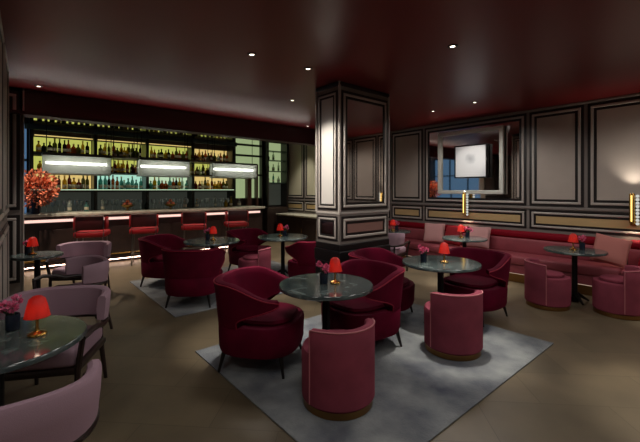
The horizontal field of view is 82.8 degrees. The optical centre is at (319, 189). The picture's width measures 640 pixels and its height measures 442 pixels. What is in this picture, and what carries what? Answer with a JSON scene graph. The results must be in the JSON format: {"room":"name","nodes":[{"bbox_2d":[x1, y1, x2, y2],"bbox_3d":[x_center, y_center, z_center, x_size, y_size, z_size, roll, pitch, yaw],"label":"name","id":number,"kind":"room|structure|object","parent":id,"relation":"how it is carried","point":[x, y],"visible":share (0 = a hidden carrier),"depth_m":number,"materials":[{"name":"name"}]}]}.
{"room":"cocktail lounge bar","nodes":[
{"label":"cocktail lounge bar","id":0,"kind":"room"},
{"bbox_2d":[0,13,8,300],"bbox_3d":[-2.919,0.060,3.211,0.200,2.980,2.031,0,0,-39],"label":"wall partition","id":1,"kind":"structure","parent":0,"point":[4,67],"depth_m":3.20,"materials":[{"name":"grey paint"}]},
{"bbox_2d":[7,87,23,295],"bbox_3d":[-4.853,0.060,4.671,1.622,2.980,0.200,0,0,-40],"label":"wall","id":2,"kind":"structure","parent":0,"point":[15,218],"depth_m":5.07,"materials":[{"name":"grey paint"}]},
{"bbox_2d":[9,109,312,144],"bbox_3d":[-2.299,-1.083,6.667,5.500,0.045,0.090,0,0,-40],"label":"trim","id":3,"kind":"structure","parent":2,"relation":"attached to","point":[11,111],"depth_m":6.06,"materials":[{"name":"red"}]},
{"bbox_2d":[24,117,279,211],"bbox_3d":[-4.532,-0.150,9.656,8.950,3.400,0.200,0,0,-40],"label":"wall","id":4,"kind":"structure","parent":0,"point":[26,119],"depth_m":9.19,"materials":[{"name":"brown wood"}]},
{"bbox_2d":[24,122,28,212],"bbox_3d":[-7.019,-0.200,7.370,1.750,2.550,0.080,0,0,-40],"label":"window","id":5,"kind":"structure","parent":4,"relation":"in","point":[26,131],"depth_m":7.89,"materials":[{"name":"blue glass"}]},
{"bbox_2d":[0,0,639,145],"bbox_3d":[-0.364,-1.505,4.728,8.950,0.890,12.890,0,0,-40],"label":"ceiling","id":6,"kind":"structure","parent":0,"point":[186,64],"depth_m":3.86,"materials":[{"name":"red paint"}]},
{"bbox_2d":[41,119,111,175],"bbox_3d":[-5.058,-1.081,7.575,1.190,1.537,0.340,0,0,-40],"label":"pendant light","id":7,"kind":"object","parent":6,"relation":"hanging from","point":[46,153],"visible":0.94,"depth_m":7.48,"materials":[{"name":"clear glass"}]},
{"bbox_2d":[42,173,110,175],"bbox_3d":[-5.058,-0.322,7.575,1.180,0.018,0.320,0,0,-40],"label":"shelf","id":8,"kind":"object","parent":7,"relation":"on","point":[42,173],"depth_m":7.47,"materials":[{"name":"glass"}]},
{"bbox_2d":[111,126,137,174],"bbox_3d":[-4.389,-1.104,8.140,0.490,1.492,0.300,0,0,-40],"label":"rack","id":9,"kind":"object","parent":6,"relation":"hanging from","point":[113,157],"visible":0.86,"depth_m":8.09,"materials":[{"name":"brown metal"}]},
{"bbox_2d":[111,157,137,159],"bbox_3d":[-4.389,-0.710,8.140,0.490,0.025,0.300,0,0,-40],"label":"shelf","id":10,"kind":"object","parent":9,"relation":"attached to","point":[127,158],"depth_m":8.04,"materials":[{"name":"black metal"}]},
{"bbox_2d":[111,172,137,174],"bbox_3d":[-4.389,-0.370,8.140,0.490,0.025,0.300,0,0,-40],"label":"shelf","id":11,"kind":"object","parent":9,"relation":"attached to","point":[113,172],"depth_m":8.01,"materials":[{"name":"teal glass"}]},
{"bbox_2d":[136,129,189,177],"bbox_3d":[-3.737,-1.081,8.692,1.150,1.537,0.340,0,0,-40],"label":"pendant light","id":12,"kind":"object","parent":6,"relation":"hanging from","point":[141,158],"visible":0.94,"depth_m":8.54,"materials":[{"name":"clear glass"}]},
{"bbox_2d":[136,175,186,177],"bbox_3d":[-3.737,-0.322,8.692,1.140,0.018,0.320,0,0,-40],"label":"shelf","id":13,"kind":"object","parent":12,"relation":"on","point":[139,175],"depth_m":8.50,"materials":[{"name":"glass"}]},
{"bbox_2d":[187,133,212,175],"bbox_3d":[-3.061,-1.104,9.264,0.550,1.492,0.300,0,0,-40],"label":"rack","id":14,"kind":"object","parent":6,"relation":"hanging from","point":[187,133],"visible":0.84,"depth_m":9.19,"materials":[{"name":"brown metal"}]},
{"bbox_2d":[188,161,212,162],"bbox_3d":[-3.061,-0.710,9.264,0.550,0.025,0.300,0,0,-40],"label":"shelf","id":15,"kind":"object","parent":14,"relation":"attached to","point":[190,161],"depth_m":9.21,"materials":[{"name":"black wood"}]},
{"bbox_2d":[209,136,257,178],"bbox_3d":[-2.339,-1.081,9.874,1.270,1.537,0.340,0,0,-40],"label":"pendant light","id":16,"kind":"object","parent":6,"relation":"hanging from","point":[214,162],"visible":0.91,"depth_m":9.81,"materials":[{"name":"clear glass"}]},
{"bbox_2d":[209,177,256,178],"bbox_3d":[-2.339,-0.322,9.874,1.260,0.018,0.320,0,0,-40],"label":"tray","id":17,"kind":"object","parent":16,"relation":"on","point":[209,177],"depth_m":9.88,"materials":[{"name":"metal"}]},
{"bbox_2d":[5,241,639,441],"bbox_3d":[-0.335,1.600,4.693,8.950,0.100,13.200,0,0,-40],"label":"floor","id":18,"kind":"structure","parent":0,"point":[585,386],"depth_m":2.94,"materials":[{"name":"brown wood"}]},
{"bbox_2d":[9,251,63,287],"bbox_3d":[-3.646,1.190,4.683,0.560,0.720,0.560,0,0,-40],"label":"round table","id":19,"kind":"object","parent":18,"relation":"on","point":[41,255],"visible":0.66,"depth_m":4.65,"materials":[{"name":"green stone"}]},
{"bbox_2d":[23,239,30,253],"bbox_3d":[-3.781,0.727,4.721,0.134,0.205,0.141,0,0,6],"label":"flower vase","id":20,"kind":"object","parent":19,"relation":"on","point":[27,250],"visible":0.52,"depth_m":4.67,"materials":[{"name":"black ceramic"}]},
{"bbox_2d":[26,237,38,254],"bbox_3d":[-3.706,0.717,4.683,0.128,0.226,0.128,0,0,-40],"label":"table lamp","id":21,"kind":"object","parent":19,"relation":"on","point":[32,241],"visible":1,"depth_m":4.65,"materials":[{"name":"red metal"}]},
{"bbox_2d":[0,315,86,406],"bbox_3d":[-1.778,1.190,1.994,0.840,0.720,0.840,0,0,-40],"label":"round table","id":22,"kind":"object","parent":18,"relation":"on","point":[17,351],"visible":0.9,"depth_m":2.00,"materials":[{"name":"green stone"}]},
{"bbox_2d":[0,294,23,331],"bbox_3d":[-1.839,0.727,2.144,0.141,0.205,0.134,0,0,-40],"label":"flower vase","id":23,"kind":"object","parent":22,"relation":"on","point":[12,318],"visible":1,"depth_m":2.13,"materials":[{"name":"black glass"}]},
{"bbox_2d":[23,295,50,337],"bbox_3d":[-1.620,0.717,2.079,0.128,0.226,0.128,0,0,-40],"label":"table lamp","id":24,"kind":"object","parent":22,"relation":"on","point":[37,307],"visible":1,"depth_m":2.05,"materials":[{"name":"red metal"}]},
{"bbox_2d":[0,359,101,441],"bbox_3d":[-1.321,1.164,1.514,0.710,0.778,0.627,0,0,-36],"label":"armchair","id":25,"kind":"object","parent":18,"relation":"on","point":[71,412],"visible":1,"depth_m":1.39,"materials":[{"name":"pink fabric"}]},
{"bbox_2d":[0,285,110,384],"bbox_3d":[-1.953,1.164,2.658,0.710,0.778,0.627,0,0,-12],"label":"armchair","id":26,"kind":"object","parent":18,"relation":"on","point":[74,300],"visible":0.64,"depth_m":2.75,"materials":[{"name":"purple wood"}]},
{"bbox_2d":[32,255,112,328],"bbox_3d":[-2.710,1.164,3.997,0.710,0.778,0.627,0,0,42],"label":"armchair","id":27,"kind":"object","parent":18,"relation":"on","point":[93,269],"visible":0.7,"depth_m":4.04,"materials":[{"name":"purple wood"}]},
{"bbox_2d":[45,241,111,289],"bbox_3d":[-3.438,1.164,5.252,0.710,0.778,0.627,0,0,-8],"label":"armchair","id":28,"kind":"object","parent":18,"relation":"on","point":[77,248],"visible":0.55,"depth_m":5.39,"materials":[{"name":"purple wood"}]},
{"bbox_2d":[73,215,110,240],"bbox_3d":[-4.440,1.016,7.086,0.545,1.068,0.527,0,0,-20],"label":"bar stool","id":29,"kind":"object","parent":18,"relation":"on","point":[95,225],"visible":0.8,"depth_m":6.88,"materials":[{"name":"red leather"}]},
{"bbox_2d":[25,118,236,212],"bbox_3d":[-4.522,-0.130,9.168,5.235,3.360,0.560,0,0,-40],"label":"shelving unit","id":30,"kind":"object","parent":18,"relation":"on","point":[94,130],"visible":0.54,"depth_m":9.14,"materials":[{"name":"brown wood"}]},
{"bbox_2d":[47,141,52,151],"bbox_3d":[-5.970,-0.950,8.021,0.096,0.240,0.094,0,0,-40],"label":"bottle","id":31,"kind":"object","parent":30,"relation":"on","point":[49,147],"visible":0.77,"depth_m":7.99,"materials":[{"name":"brown glass"}]},
{"bbox_2d":[52,138,56,151],"bbox_3d":[-5.917,-0.990,8.098,0.089,0.319,0.087,0,0,-40],"label":"bottle","id":32,"kind":"object","parent":30,"relation":"on","point":[54,145],"visible":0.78,"depth_m":8.07,"materials":[{"name":"green glass"}]},
{"bbox_2d":[57,175,60,188],"bbox_3d":[-5.859,-0.169,8.145,0.071,0.317,0.069,0,0,-40],"label":"bottle","id":33,"kind":"object","parent":30,"relation":"on","point":[58,180],"visible":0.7,"depth_m":8.12,"materials":[{"name":"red glass"}]},
{"bbox_2d":[58,139,61,151],"bbox_3d":[-5.851,-0.988,8.156,0.070,0.316,0.069,0,0,-40],"label":"bottle","id":34,"kind":"object","parent":30,"relation":"on","point":[59,143],"visible":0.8,"depth_m":8.14,"materials":[{"name":"green glass"}]},
{"bbox_2d":[34,134,92,139],"bbox_3d":[-5.698,-1.180,8.108,1.070,0.020,0.030,0,0,-40],"label":"light","id":35,"kind":"object","parent":30,"relation":"attached to","point":[34,134],"depth_m":8.09,"materials":[{"name":"yellow"}]},
{"bbox_2d":[62,140,65,152],"bbox_3d":[-5.793,-0.980,8.233,0.084,0.301,0.082,0,0,-40],"label":"bottle","id":36,"kind":"object","parent":30,"relation":"on","point":[64,144],"visible":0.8,"depth_m":8.20,"materials":[{"name":"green glass"}]},
{"bbox_2d":[62,175,66,188],"bbox_3d":[-5.769,-0.172,8.199,0.090,0.324,0.088,0,0,-40],"label":"bottle","id":37,"kind":"object","parent":30,"relation":"on","point":[64,181],"visible":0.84,"depth_m":8.18,"materials":[{"name":"yellow glass"}]},
{"bbox_2d":[66,140,70,152],"bbox_3d":[-5.729,-0.984,8.268,0.086,0.309,0.084,0,0,-40],"label":"bottle","id":38,"kind":"object","parent":30,"relation":"on","point":[68,146],"visible":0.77,"depth_m":8.23,"materials":[{"name":"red glass"}]},
{"bbox_2d":[67,175,71,188],"bbox_3d":[-5.709,-0.188,8.271,0.080,0.357,0.078,0,0,-40],"label":"bottle","id":39,"kind":"object","parent":30,"relation":"on","point":[69,181],"visible":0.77,"depth_m":8.24,"materials":[{"name":"red glass"}]},
{"bbox_2d":[71,178,76,188],"bbox_3d":[-5.654,-0.147,8.338,0.110,0.274,0.107,0,0,-40],"label":"bottle","id":40,"kind":"object","parent":30,"relation":"on","point":[73,184],"visible":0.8,"depth_m":8.30,"materials":[{"name":"yellow glass"}]},
{"bbox_2d":[81,175,84,188],"bbox_3d":[-5.522,-0.189,8.465,0.080,0.357,0.078,0,0,-40],"label":"bottle","id":41,"kind":"object","parent":30,"relation":"on","point":[83,178],"visible":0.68,"depth_m":8.44,"materials":[{"name":"green glass"}]},
{"bbox_2d":[85,175,88,188],"bbox_3d":[-5.448,-0.177,8.498,0.074,0.334,0.072,0,0,-40],"label":"bottle","id":42,"kind":"object","parent":30,"relation":"on","point":[87,179],"visible":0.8,"depth_m":8.47,"materials":[{"name":"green glass"}]},
{"bbox_2d":[98,176,102,188],"bbox_3d":[-5.232,-0.186,8.654,0.098,0.351,0.095,0,0,-40],"label":"bottle","id":43,"kind":"object","parent":30,"relation":"on","point":[100,181],"visible":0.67,"depth_m":8.62,"materials":[{"name":"teal glass"}]},
{"bbox_2d":[103,176,106,188],"bbox_3d":[-5.175,-0.190,8.745,0.080,0.360,0.078,0,0,-40],"label":"bottle","id":44,"kind":"object","parent":30,"relation":"on","point":[105,179],"visible":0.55,"depth_m":8.71,"materials":[{"name":"teal glass"}]},
{"bbox_2d":[107,176,110,188],"bbox_3d":[-5.105,-0.181,8.783,0.076,0.343,0.074,0,0,-40],"label":"bottle","id":45,"kind":"object","parent":30,"relation":"on","point":[108,180],"visible":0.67,"depth_m":8.76,"materials":[{"name":"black glass"}]},
{"bbox_2d":[111,175,114,188],"bbox_3d":[-5.026,-0.186,8.811,0.078,0.352,0.076,0,0,-40],"label":"bottle","id":46,"kind":"object","parent":30,"relation":"on","point":[112,180],"visible":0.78,"depth_m":8.79,"materials":[{"name":"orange glass"}]},
{"bbox_2d":[115,177,118,188],"bbox_3d":[-4.955,-0.165,8.868,0.086,0.310,0.084,0,0,-40],"label":"bottle","id":47,"kind":"object","parent":30,"relation":"on","point":[116,181],"visible":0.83,"depth_m":8.84,"materials":[{"name":"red glass"}]},
{"bbox_2d":[98,139,144,143],"bbox_3d":[-4.820,-1.180,8.850,1.030,0.020,0.030,0,0,-40],"label":"light","id":48,"kind":"object","parent":30,"relation":"attached to","point":[98,139],"depth_m":8.81,"materials":[{"name":"yellow"}]},
{"bbox_2d":[126,178,130,188],"bbox_3d":[-4.788,-0.151,9.064,0.112,0.281,0.110,0,0,-40],"label":"bottle","id":49,"kind":"object","parent":30,"relation":"on","point":[128,184],"visible":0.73,"depth_m":9.03,"materials":[{"name":"teal glass"}]},
{"bbox_2d":[34,151,225,161],"bbox_3d":[-4.446,-0.815,9.337,4.670,0.030,0.340,0,0,-40],"label":"shelf","id":50,"kind":"object","parent":30,"relation":"attached to","point":[35,152],"depth_m":8.74,"materials":[{"name":"black wood"}]},
{"bbox_2d":[34,170,231,176],"bbox_3d":[-4.446,-0.415,9.337,4.670,0.030,0.340,0,0,-40],"label":"shelf","id":51,"kind":"object","parent":30,"relation":"attached to","point":[147,173],"depth_m":9.14,"materials":[{"name":"glass"}]},
{"bbox_2d":[34,120,231,141],"bbox_3d":[-4.446,-1.475,9.337,4.670,0.030,0.340,0,0,-40],"label":"shelf","id":52,"kind":"object","parent":30,"relation":"attached to","point":[94,126],"depth_m":9.06,"materials":[{"name":"brown metal"}]},
{"bbox_2d":[36,190,231,190],"bbox_3d":[-4.446,0.005,9.337,4.670,0.030,0.340,0,0,-40],"label":"shelf","id":53,"kind":"object","parent":30,"relation":"attached to","point":[36,190],"depth_m":9.14,"materials":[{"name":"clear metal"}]},
{"bbox_2d":[168,177,171,188],"bbox_3d":[-4.000,-0.182,9.675,0.096,0.344,0.093,0,0,-40],"label":"bottle","id":54,"kind":"object","parent":30,"relation":"on","point":[169,181],"visible":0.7,"depth_m":9.64,"materials":[{"name":"teal glass"}]},
{"bbox_2d":[149,143,190,146],"bbox_3d":[-3.942,-1.180,9.593,1.070,0.020,0.030,0,0,-40],"label":"light","id":55,"kind":"object","parent":30,"relation":"attached to","point":[149,143],"depth_m":9.57,"materials":[{"name":"yellow"}]},
{"bbox_2d":[129,213,158,265],"bbox_3d":[-3.722,1.016,7.693,0.545,1.068,0.527,0,0,-23],"label":"bar stool","id":56,"kind":"object","parent":18,"relation":"on","point":[145,223],"visible":0.9,"depth_m":7.48,"materials":[{"name":"red leather"}]},
{"bbox_2d":[24,206,264,271],"bbox_3d":[-4.145,1.002,8.308,6.260,1.095,0.740,0,0,-40],"label":"bar counter","id":57,"kind":"object","parent":18,"relation":"on","point":[51,229],"depth_m":7.83,"materials":[{"name":"brown wood"}]},
{"bbox_2d":[24,167,60,213],"bbox_3d":[-5.397,0.010,6.880,0.815,0.889,0.797,0,0,-40],"label":"flower arrangement","id":58,"kind":"object","parent":57,"relation":"on","point":[35,205],"visible":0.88,"depth_m":6.83,"materials":[{"name":"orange plant"}]},
{"bbox_2d":[24,246,227,268],"bbox_3d":[-4.000,1.478,8.136,6.100,0.012,0.020,0,0,-40],"label":"light","id":59,"kind":"object","parent":57,"relation":"attached to","point":[117,258],"depth_m":7.83,"materials":[{"name":"white"}]},
{"bbox_2d":[181,211,206,249],"bbox_3d":[-2.906,1.016,8.383,0.545,1.068,0.527,0,0,-18],"label":"bar stool","id":60,"kind":"object","parent":18,"relation":"on","point":[196,220],"visible":0.8,"depth_m":8.16,"materials":[{"name":"red leather"}]},
{"bbox_2d":[130,261,288,316],"bbox_3d":[-1.418,1.544,6.168,2.800,0.012,2.250,0,0,-40],"label":"rug","id":61,"kind":"object","parent":18,"relation":"on","point":[154,288],"visible":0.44,"depth_m":5.15,"materials":[{"name":"grey carpet"}]},
{"bbox_2d":[138,234,187,286],"bbox_3d":[-2.548,1.153,6.011,0.766,0.774,0.807,0,0,8],"label":"tub chair","id":62,"kind":"object","parent":61,"relation":"on","point":[150,246],"visible":0.65,"depth_m":5.69,"materials":[{"name":"red fabric"}]},
{"bbox_2d":[161,247,225,307],"bbox_3d":[-1.730,1.153,4.999,0.807,0.774,0.766,0,0,-2],"label":"tub chair","id":63,"kind":"object","parent":61,"relation":"on","point":[188,273],"visible":0.98,"depth_m":4.67,"materials":[{"name":"red fabric"}]},
{"bbox_2d":[183,237,239,247],"bbox_3d":[-1.756,1.177,5.901,0.880,0.720,0.880,0,0,-40],"label":"round table","id":64,"kind":"object","parent":61,"relation":"on","point":[220,241],"visible":0.62,"depth_m":5.76,"materials":[{"name":"green stone"}]},
{"bbox_2d":[204,228,209,239],"bbox_3d":[-1.841,0.715,5.979,0.134,0.205,0.141,0,0,5],"label":"flower vase","id":65,"kind":"object","parent":64,"relation":"on","point":[207,235],"visible":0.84,"depth_m":5.94,"materials":[{"name":"black ceramic"}]},
{"bbox_2d":[209,226,216,239],"bbox_3d":[-1.746,0.704,5.941,0.128,0.226,0.128,0,0,-40],"label":"table lamp","id":66,"kind":"object","parent":64,"relation":"on","point":[213,230],"visible":1,"depth_m":5.91,"materials":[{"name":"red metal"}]},
{"bbox_2d":[226,228,267,270],"bbox_3d":[-1.354,1.153,6.936,0.766,0.774,0.807,0,0,37],"label":"tub chair","id":67,"kind":"object","parent":61,"relation":"on","point":[249,242],"visible":0.71,"depth_m":6.86,"materials":[{"name":"red fabric"}]},
{"bbox_2d":[238,245,270,268],"bbox_3d":[-1.078,1.238,6.002,0.539,0.598,0.533,0,0,-8],"label":"stool","id":68,"kind":"object","parent":61,"relation":"on","point":[263,258],"visible":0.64,"depth_m":5.83,"materials":[{"name":"fabric"}]},
{"bbox_2d":[258,233,307,275],"bbox_3d":[-0.656,1.177,6.413,0.880,0.720,0.880,0,0,-40],"label":"round table","id":69,"kind":"object","parent":61,"relation":"on","point":[290,236],"visible":0.77,"depth_m":6.38,"materials":[{"name":"grey stone"}]},
{"bbox_2d":[277,223,283,235],"bbox_3d":[-0.706,0.704,6.443,0.128,0.226,0.128,0,0,-40],"label":"table lamp","id":70,"kind":"object","parent":69,"relation":"on","point":[280,226],"visible":1,"depth_m":6.41,"materials":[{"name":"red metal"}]},
{"bbox_2d":[283,225,288,235],"bbox_3d":[-0.621,0.715,6.480,0.134,0.205,0.141,0,0,6],"label":"flower vase","id":71,"kind":"object","parent":69,"relation":"on","point":[285,227],"visible":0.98,"depth_m":6.45,"materials":[{"name":"black ceramic"}]},
{"bbox_2d":[285,241,315,276],"bbox_3d":[-0.111,1.153,5.799,0.807,0.774,0.766,0,0,-42],"label":"tub chair","id":72,"kind":"object","parent":61,"relation":"on","point":[302,252],"visible":0.4,"depth_m":5.45,"materials":[{"name":"red fabric"}]},
{"bbox_2d":[224,210,248,253],"bbox_3d":[-2.095,1.016,9.068,0.545,1.068,0.527,0,0,-23],"label":"bar stool","id":73,"kind":"object","parent":18,"relation":"on","point":[238,218],"visible":0.88,"depth_m":8.87,"materials":[{"name":"red leather"}]},
{"bbox_2d":[235,138,263,230],"bbox_3d":[-2.253,-0.130,11.313,1.030,3.340,0.185,0,0,-40],"label":"display cabinet","id":74,"kind":"object","parent":18,"relation":"on","point":[250,192],"visible":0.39,"depth_m":11.36,"materials":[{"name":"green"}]},
{"bbox_2d":[264,141,287,233],"bbox_3d":[-1.479,-0.050,11.846,0.800,3.200,0.400,0,0,-40],"label":"display cabinet","id":75,"kind":"object","parent":18,"relation":"on","point":[274,194],"visible":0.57,"depth_m":11.93,"materials":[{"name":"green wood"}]},
{"bbox_2d":[275,213,316,241],"bbox_3d":[-0.463,1.145,10.898,0.693,0.810,2.160,0,0,-40],"label":"base cabinet","id":76,"kind":"object","parent":18,"relation":"on","point":[298,223],"visible":0.45,"depth_m":10.55,"materials":[{"name":"brown wood"}]},
{"bbox_2d":[195,303,552,441],"bbox_3d":[0.578,1.544,3.560,2.820,0.012,2.150,0,0,-40],"label":"rug","id":77,"kind":"object","parent":18,"relation":"on","point":[419,394],"visible":0.69,"depth_m":2.87,"materials":[{"name":"grey carpet"}]},
{"bbox_2d":[213,266,303,378],"bbox_3d":[-0.540,1.153,3.297,0.766,0.774,0.807,0,0,12],"label":"tub chair","id":78,"kind":"object","parent":77,"relation":"on","point":[252,325],"visible":0.96,"depth_m":3.00,"materials":[{"name":"red fabric"}]},
{"bbox_2d":[279,273,372,329],"bbox_3d":[0.052,1.177,3.175,0.820,0.720,0.820,0,0,-40],"label":"round table","id":79,"kind":"object","parent":77,"relation":"on","point":[304,286],"visible":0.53,"depth_m":3.08,"materials":[{"name":"green stone"}]},
{"bbox_2d":[316,260,329,283],"bbox_3d":[0.043,0.715,3.159,0.134,0.205,0.141,0,0,-45],"label":"flower vase","id":80,"kind":"object","parent":79,"relation":"on","point":[323,274],"visible":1,"depth_m":3.14,"materials":[{"name":"black ceramic"}]},
{"bbox_2d":[328,257,341,283],"bbox_3d":[0.133,0.704,3.195,0.128,0.226,0.128,0,0,-40],"label":"table lamp","id":81,"kind":"object","parent":79,"relation":"on","point":[335,265],"visible":0.95,"depth_m":3.16,"materials":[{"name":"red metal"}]},
{"bbox_2d":[301,318,374,420],"bbox_3d":[0.132,1.238,2.662,0.533,0.598,0.539,0,0,-26],"label":"tub chair","id":82,"kind":"object","parent":77,"relation":"on","point":[338,365],"visible":1,"depth_m":2.42,"materials":[{"name":"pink fabric"}]},
{"bbox_2d":[321,259,404,346],"bbox_3d":[0.421,1.153,3.654,0.766,0.774,0.807,0,0,-34],"label":"tub chair","id":83,"kind":"object","parent":77,"relation":"on","point":[383,304],"visible":0.73,"depth_m":3.40,"materials":[{"name":"red fabric"}]},
{"bbox_2d":[348,247,414,326],"bbox_3d":[0.759,1.153,4.465,0.766,0.774,0.807,0,0,28],"label":"tub chair","id":84,"kind":"object","parent":77,"relation":"on","point":[374,253],"visible":0.28,"depth_m":4.66,"materials":[{"name":"red fabric"}]},
{"bbox_2d":[402,255,481,292],"bbox_3d":[1.375,1.177,4.136,0.860,0.720,0.860,0,0,-40],"label":"round table","id":85,"kind":"object","parent":77,"relation":"on","point":[433,264],"visible":0.63,"depth_m":4.04,"materials":[{"name":"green stone"}]},
{"bbox_2d":[418,244,428,262],"bbox_3d":[1.170,0.715,4.098,0.134,0.205,0.141,0,0,4],"label":"flower vase","id":86,"kind":"object","parent":85,"relation":"on","point":[423,256],"visible":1,"depth_m":4.09,"materials":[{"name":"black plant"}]},
{"bbox_2d":[438,242,449,262],"bbox_3d":[1.405,0.704,4.106,0.128,0.226,0.128,0,0,-40],"label":"table lamp","id":87,"kind":"object","parent":85,"relation":"on","point":[444,249],"visible":1,"depth_m":4.07,"materials":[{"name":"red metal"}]},
{"bbox_2d":[424,290,482,360],"bbox_3d":[1.280,1.238,3.502,0.533,0.598,0.539,0,0,-9],"label":"tub chair","id":88,"kind":"object","parent":77,"relation":"on","point":[453,323],"visible":1,"depth_m":3.27,"materials":[{"name":"fabric"}]},
{"bbox_2d":[442,247,511,326],"bbox_3d":[1.894,1.153,4.482,0.766,0.774,0.807,0,0,-38],"label":"tub chair","id":89,"kind":"object","parent":77,"relation":"on","point":[492,279],"visible":0.8,"depth_m":4.29,"materials":[{"name":"red fabric"}]},
{"bbox_2d":[388,233,409,270],"bbox_3d":[1.277,1.164,6.865,0.710,0.778,0.627,0,0,36],"label":"armchair","id":90,"kind":"object","parent":18,"relation":"on","point":[396,240],"visible":0.34,"depth_m":6.57,"materials":[{"name":"pink fabric"}]},
{"bbox_2d":[388,229,410,233],"bbox_3d":[1.495,1.190,7.446,0.720,0.720,0.720,0,0,-40],"label":"round table","id":91,"kind":"object","parent":18,"relation":"on","point":[405,231],"visible":0.2,"depth_m":7.26,"materials":[{"name":"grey stone"}]},
{"bbox_2d":[390,219,395,230],"bbox_3d":[1.495,0.717,7.446,0.128,0.226,0.128,0,0,-40],"label":"table lamp","id":92,"kind":"object","parent":91,"relation":"on","point":[392,223],"visible":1,"depth_m":7.41,"materials":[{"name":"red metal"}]},
{"bbox_2d":[442,235,487,246],"bbox_3d":[2.515,1.190,6.318,0.740,0.720,0.740,0,0,-40],"label":"round table","id":93,"kind":"object","parent":18,"relation":"on","point":[472,239],"visible":0.58,"depth_m":6.21,"materials":[{"name":"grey stone"}]},
{"bbox_2d":[457,225,464,237],"bbox_3d":[2.465,0.717,6.348,0.128,0.226,0.128,0,0,-40],"label":"table lamp","id":94,"kind":"object","parent":93,"relation":"on","point":[460,227],"visible":1,"depth_m":6.31,"materials":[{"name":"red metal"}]},
{"bbox_2d":[465,226,472,237],"bbox_3d":[2.593,0.727,6.338,0.141,0.205,0.134,0,0,-9],"label":"flower vase","id":95,"kind":"object","parent":93,"relation":"on","point":[467,234],"visible":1,"depth_m":6.31,"materials":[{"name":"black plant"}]},
{"bbox_2d":[388,220,639,295],"bbox_3d":[3.055,1.141,6.775,0.675,0.818,8.200,0,0,-40],"label":"banquette","id":96,"kind":"object","parent":18,"relation":"on","point":[521,245],"visible":0.24,"depth_m":6.07,"materials":[{"name":"red fabric"}]},
{"bbox_2d":[423,223,444,242],"bbox_3d":[2.368,0.891,7.529,0.420,0.395,0.224,0,0,30],"label":"cushion","id":97,"kind":"object","parent":96,"relation":"on","point":[433,232],"visible":0.98,"depth_m":7.46,"materials":[{"name":"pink fabric"}]},
{"bbox_2d":[444,226,462,245],"bbox_3d":[2.654,0.907,7.222,0.207,0.361,0.380,0,0,-32],"label":"cushion","id":98,"kind":"object","parent":96,"relation":"on","point":[450,230],"visible":0.57,"depth_m":7.18,"materials":[{"name":"red fabric"}]},
{"bbox_2d":[467,226,490,248],"bbox_3d":[2.975,0.888,6.812,0.420,0.399,0.215,0,0,44],"label":"cushion","id":99,"kind":"object","parent":96,"relation":"on","point":[485,232],"visible":0.69,"depth_m":6.73,"materials":[{"name":"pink fabric"}]},
{"bbox_2d":[590,233,632,267],"bbox_3d":[4.191,0.868,5.234,0.487,0.462,0.234,0,0,40],"label":"cushion","id":100,"kind":"object","parent":96,"relation":"on","point":[618,249],"visible":0.92,"depth_m":5.16,"materials":[{"name":"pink fabric"}]},
{"bbox_2d":[524,258,571,311],"bbox_3d":[3.051,1.251,4.876,0.539,0.598,0.533,0,0,20],"label":"tub chair","id":101,"kind":"object","parent":18,"relation":"on","point":[544,289],"visible":1,"depth_m":4.68,"materials":[{"name":"fabric"}]},
{"bbox_2d":[543,246,608,304],"bbox_3d":[3.545,1.190,5.054,0.740,0.720,0.740,0,0,-40],"label":"round table","id":102,"kind":"object","parent":18,"relation":"on","point":[576,296],"visible":0.88,"depth_m":5.02,"materials":[{"name":"stone"}]},
{"bbox_2d":[568,233,578,249],"bbox_3d":[3.525,0.717,5.054,0.128,0.226,0.128,0,0,-40],"label":"table lamp","id":103,"kind":"object","parent":102,"relation":"on","point":[573,238],"visible":1,"depth_m":5.02,"materials":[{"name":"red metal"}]},
{"bbox_2d":[577,235,585,249],"bbox_3d":[3.650,0.727,5.085,0.141,0.205,0.134,0,0,29],"label":"flower vase","id":104,"kind":"object","parent":102,"relation":"on","point":[582,238],"visible":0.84,"depth_m":5.05,"materials":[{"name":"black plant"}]},
{"bbox_2d":[592,265,639,320],"bbox_3d":[3.746,1.251,4.553,0.539,0.598,0.533,0,0,42],"label":"tub chair","id":105,"kind":"object","parent":18,"relation":"on","point":[613,296],"visible":1,"depth_m":4.37,"materials":[{"name":"fabric"}]},
{"bbox_2d":[314,81,390,302],"bbox_3d":[0.486,-0.117,5.263,1.100,3.335,0.570,0,0,-40],"label":"pillar","id":106,"kind":"structure","parent":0,"point":[352,122],"depth_m":4.98,"materials":[{"name":"grey paint"}]},
{"bbox_2d":[288,93,639,239],"bbox_3d":[2.990,-0.150,7.506,0.240,3.400,13.200,0,0,-40],"label":"wall","id":107,"kind":"structure","parent":0,"point":[570,168],"depth_m":6.35,"materials":[{"name":"grey paint"}]},
{"bbox_2d":[463,192,468,215],"bbox_3d":[2.942,0.290,7.288,0.165,0.480,0.119,0,0,-40],"label":"wall sconce","id":108,"kind":"object","parent":107,"relation":"attached to","point":[465,208],"visible":1,"depth_m":7.25,"materials":[{"name":"gold metal"}]},
{"bbox_2d":[438,125,503,193],"bbox_3d":[2.982,-0.565,7.276,0.070,1.290,1.360,0,0,-40],"label":"framed mirror","id":109,"kind":"object","parent":107,"relation":"attached to","point":[493,135],"visible":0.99,"depth_m":7.22,"materials":[{"name":"silver metal"}]},
{"bbox_2d":[454,143,488,177],"bbox_3d":[2.991,-0.565,7.179,0.100,0.650,0.660,0,0,-40],"label":"framed picture","id":110,"kind":"object","parent":109,"relation":"attached to","point":[470,161],"visible":1,"depth_m":7.12,"materials":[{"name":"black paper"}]},
{"bbox_2d":[629,193,639,225],"bbox_3d":[4.609,0.290,5.316,0.165,0.480,0.119,0,0,-40],"label":"wall sconce","id":111,"kind":"object","parent":107,"relation":"attached to","point":[633,221],"visible":1,"depth_m":5.28,"materials":[{"name":"gold metal"}]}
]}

